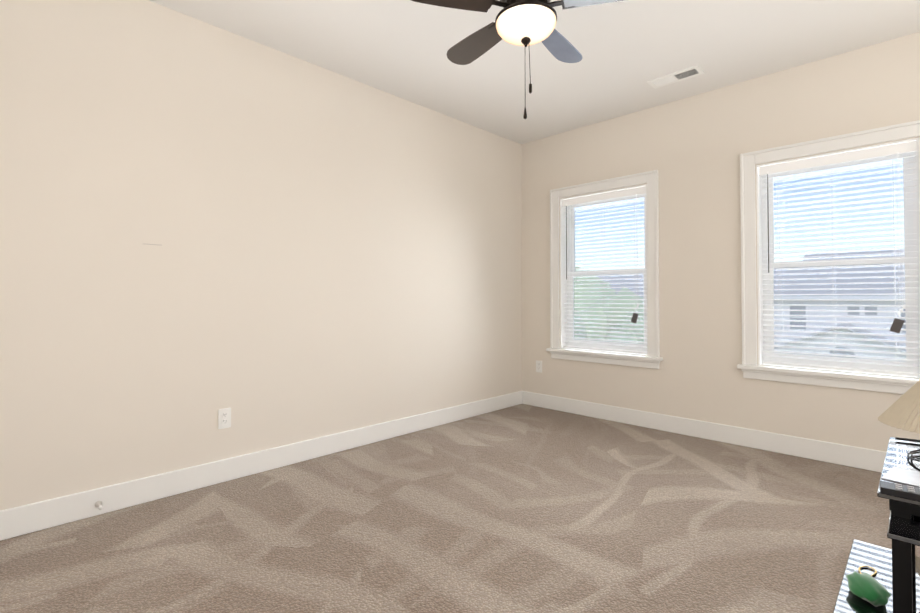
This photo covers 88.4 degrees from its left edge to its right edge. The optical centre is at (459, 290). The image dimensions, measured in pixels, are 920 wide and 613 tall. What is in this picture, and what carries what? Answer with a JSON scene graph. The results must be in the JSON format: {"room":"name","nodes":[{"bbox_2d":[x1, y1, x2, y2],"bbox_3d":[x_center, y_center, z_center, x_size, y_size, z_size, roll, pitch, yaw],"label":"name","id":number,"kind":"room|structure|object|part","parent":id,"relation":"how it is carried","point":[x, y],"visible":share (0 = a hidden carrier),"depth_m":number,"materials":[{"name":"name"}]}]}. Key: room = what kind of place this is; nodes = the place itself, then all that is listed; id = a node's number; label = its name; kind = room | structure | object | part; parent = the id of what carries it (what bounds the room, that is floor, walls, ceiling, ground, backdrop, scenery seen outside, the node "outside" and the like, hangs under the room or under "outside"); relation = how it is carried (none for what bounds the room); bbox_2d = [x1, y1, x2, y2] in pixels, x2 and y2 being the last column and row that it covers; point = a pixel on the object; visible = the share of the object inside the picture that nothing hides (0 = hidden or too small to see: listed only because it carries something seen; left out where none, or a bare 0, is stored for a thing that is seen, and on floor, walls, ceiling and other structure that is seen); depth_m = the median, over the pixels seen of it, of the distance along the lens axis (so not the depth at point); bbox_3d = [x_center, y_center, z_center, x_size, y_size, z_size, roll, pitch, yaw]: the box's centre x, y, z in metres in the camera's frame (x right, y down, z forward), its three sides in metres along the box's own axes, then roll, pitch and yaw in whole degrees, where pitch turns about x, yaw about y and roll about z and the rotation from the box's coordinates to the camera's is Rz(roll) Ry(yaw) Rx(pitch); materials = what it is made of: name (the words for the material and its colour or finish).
{"room":"empty bedroom","nodes":[
{"label":"empty bedroom","id":0,"kind":"room"},
{"bbox_2d":[0,0,521,510],"bbox_3d":[-1.007,-0.211,3.404,0.150,2.740,4.600,-1,-1,44],"label":"wall","id":1,"kind":"structure","parent":0,"point":[330,252],"depth_m":2.83,"materials":[{"name":"beige paint"}]},
{"bbox_2d":[218,408,230,428],"bbox_3d":[-1.419,0.771,2.852,0.008,0.118,0.072,-1,-1,44],"label":"outlet","id":2,"kind":"object","parent":1,"relation":"attached to","point":[224,418],"visible":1,"depth_m":2.85,"materials":[{"name":"white plastic"}]},
{"bbox_2d":[0,391,523,540],"bbox_3d":[-0.946,1.090,3.322,0.020,0.136,4.600,-1,-1,44],"label":"baseboard","id":3,"kind":"structure","parent":1,"relation":"attached to","point":[32,517],"depth_m":2.79,"materials":[{"name":"white wood"}]},
{"bbox_2d":[95,501,102,509],"bbox_3d":[-1.812,1.084,2.378,0.070,0.032,0.032,-1,-1,44],"label":"door stop","id":4,"kind":"object","parent":3,"relation":"attached to","point":[98,504],"visible":1,"depth_m":2.39,"materials":[{"name":"silver metal"}]},
{"bbox_2d":[0,404,919,612],"bbox_3d":[0.514,1.208,1.895,4.400,0.150,4.900,-1,-1,44],"label":"floor","id":5,"kind":"structure","parent":0,"point":[522,508],"depth_m":2.21,"materials":[{"name":"carpet"}]},
{"bbox_2d":[833,437,919,612],"bbox_3d":[1.184,0.724,0.614,1.100,0.773,0.790,-1,-1,44],"label":"side table","id":6,"kind":"object","parent":5,"relation":"on","point":[897,568],"depth_m":0.99,"materials":[{"name":"black metal"}]},
{"bbox_2d":[845,571,890,606],"bbox_3d":[0.886,0.645,1.028,0.078,0.038,0.105,-1,-1,44],"label":"pouch","id":7,"kind":"object","parent":6,"relation":"on","point":[870,589],"visible":1,"depth_m":1.01,"materials":[{"name":"fabric"}]},
{"bbox_2d":[858,566,876,576],"bbox_3d":[0.966,0.667,1.122,0.034,0.003,0.063,-1,-1,44],"label":"handle","id":8,"kind":"object","parent":7,"relation":"attached to","point":[873,574],"visible":0.73,"depth_m":1.13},
{"bbox_2d":[878,379,919,433],"bbox_3d":[1.716,0.708,1.653,0.380,0.842,0.380,-1,-1,44],"label":"table lamp","id":9,"kind":"object","parent":6,"relation":"on","point":[902,412],"visible":0.96,"depth_m":1.67,"materials":[{"name":"beige fabric"}]},
{"bbox_2d":[880,480,919,500],"bbox_3d":[0.839,0.347,0.764,0.240,0.013,0.042,-1,-1,40],"label":"desk edge","id":10,"kind":"object","parent":6,"relation":"on","point":[900,490],"visible":1,"depth_m":0.82,"materials":[{"name":"black plastic"}]},
{"bbox_2d":[881,466,919,486],"bbox_3d":[0.857,0.354,0.897,0.100,0.002,0.070,1,-1,-38],"label":"paper","id":11,"kind":"object","parent":6,"relation":"on","point":[903,476],"visible":1,"depth_m":0.90,"materials":[{"name":"white paper"}]},
{"bbox_3d":[1.186,0.735,0.612,1.089,0.752,0.690,-1,-1,44],"label":"frame","id":12,"kind":"part","parent":6,"relation":"part of","materials":[{"name":"black wood"}]},
{"bbox_2d":[895,437,919,441],"bbox_3d":[1.122,0.353,1.050,0.230,0.006,0.044,-1,-1,44],"label":"cable","id":13,"kind":"object","parent":6,"relation":"on","point":[907,439],"visible":0.98,"depth_m":1.12,"materials":[{"name":"plastic"}]},
{"bbox_3d":[1.059,0.350,0.934,0.257,0.013,0.158,-1,-1,44],"label":"coil of cable","id":14,"kind":"part","parent":6,"relation":"part of","materials":[{"name":"metal"}]},
{"bbox_2d":[149,0,919,143],"bbox_3d":[0.514,-1.681,1.945,4.400,0.150,4.900,-1,-1,44],"label":"ceiling","id":15,"kind":"structure","parent":0,"point":[627,49],"depth_m":3.06,"materials":[{"name":"paint"}]},
{"bbox_2d":[411,0,623,118],"bbox_3d":[0.299,-1.188,2.181,1.089,0.828,1.089,-1,-1,44],"label":"ceiling fan","id":16,"kind":"object","parent":15,"relation":"hanging from","point":[525,23],"visible":1,"depth_m":2.12,"materials":[{"name":"brown metal"}]},
{"bbox_3d":[0.299,-1.182,2.146,0.272,0.074,0.272,-1,-1,44],"label":"lamp shade","id":17,"kind":"part","parent":16,"relation":"part of","materials":[{"name":"white glass"}]},
{"bbox_2d":[647,65,704,88],"bbox_3d":[1.591,-1.573,3.498,0.360,0.012,0.155,-1,-1,44],"label":"ceiling vent","id":18,"kind":"object","parent":15,"relation":"in","point":[684,74],"visible":1,"depth_m":3.49,"materials":[{"name":"white metal"}]},
{"bbox_2d":[521,32,919,451],"bbox_3d":[2.172,-0.207,3.620,4.400,2.740,0.150,-1,-1,44],"label":"wall","id":19,"kind":"structure","parent":0,"point":[691,149],"depth_m":3.72,"materials":[{"name":"beige paint"}]},
{"bbox_2d":[536,360,541,372],"bbox_3d":[0.805,0.774,4.827,0.072,0.118,0.008,-1,-1,44],"label":"outlet","id":20,"kind":"object","parent":19,"relation":"attached to","point":[538,366],"visible":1,"depth_m":4.82,"materials":[{"name":"white plastic"}]},
{"bbox_2d":[546,170,662,368],"bbox_3d":[1.331,-0.173,4.398,1.121,1.679,0.210,-1,-1,44],"label":"window","id":21,"kind":"structure","parent":19,"relation":"in","point":[572,341],"depth_m":4.39,"materials":[{"name":"white plastic"}]},
{"bbox_2d":[524,391,885,472],"bbox_3d":[2.119,1.094,3.535,4.050,0.136,0.014,-1,-1,44],"label":"baseboard","id":22,"kind":"structure","parent":19,"relation":"attached to","point":[852,456],"depth_m":3.61,"materials":[{"name":"white wood"}]},
{"bbox_2d":[737,120,919,393],"bbox_3d":[2.538,-0.194,3.221,1.121,1.679,0.210,-1,-1,44],"label":"window","id":23,"kind":"structure","parent":19,"relation":"in","point":[907,152],"depth_m":3.23,"materials":[{"name":"white plastic"}]},
{"label":"outside","id":24,"kind":"structure","parent":0,"visible":0},
{"bbox_3d":[53.305,9.276,58.812,300.000,0.300,240.000,-1,-1,44],"label":"lawn","id":25,"kind":"structure","parent":24,"visible":0},
{"bbox_2d":[574,310,585,339],"bbox_3d":[6.060,4.853,27.624,3.361,7.458,3.347,-1,-1,44],"label":"tree","id":26,"kind":"object","parent":25,"relation":"on","point":[575,328],"depth_m":26.17,"materials":[{"name":"green plant"}]},
{"bbox_2d":[574,265,615,310],"bbox_3d":[8.718,3.426,32.113,5.328,10.468,5.718,-1,-1,44],"label":"tree","id":27,"kind":"object","parent":25,"relation":"on","point":[591,285],"depth_m":30.73,"materials":[{"name":"green plant"}]},
{"bbox_2d":[579,286,642,340],"bbox_3d":[9.164,4.170,28.462,4.547,8.853,4.870,-1,-1,44],"label":"tree","id":28,"kind":"object","parent":25,"relation":"on","point":[612,313],"depth_m":26.97,"materials":[{"name":"green plant"}]},
{"bbox_2d":[605,298,643,343],"bbox_3d":[10.518,4.431,25.976,4.786,8.244,3.986,-1,-1,44],"label":"tree","id":29,"kind":"object","parent":25,"relation":"on","point":[624,326],"depth_m":25.51,"materials":[{"name":"green plant"}]},
{"bbox_2d":[574,249,905,359],"bbox_3d":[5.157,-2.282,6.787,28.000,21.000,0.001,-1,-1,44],"label":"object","id":30,"kind":"object","parent":25,"relation":"on","point":[881,309],"depth_m":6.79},
{"bbox_2d":[599,263,905,361],"bbox_3d":[20.469,3.527,37.422,35.900,10.450,13.520,-1,-1,44],"label":"house","id":31,"kind":"structure","parent":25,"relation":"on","point":[837,280],"depth_m":29.67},
{"bbox_3d":[16.984,4.560,33.832,35.900,8.260,2.600,-1,-1,44],"label":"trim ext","id":32,"kind":"part","parent":31,"relation":"part of","materials":[{"name":"white"}]},
{"bbox_3d":[21.782,3.687,27.021,6.517,3.368,0.470,-1,-1,44],"label":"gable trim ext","id":33,"kind":"part","parent":31,"relation":"part of","materials":[{"name":"white"}]},
{"bbox_2d":[803,248,904,260],"bbox_3d":[47.796,2.254,46.124,22.900,13.300,10.930,-1,-1,44],"label":"roof","id":34,"kind":"structure","parent":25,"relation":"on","point":[831,256],"depth_m":50.51,"materials":[{"name":"grey"}]}
]}

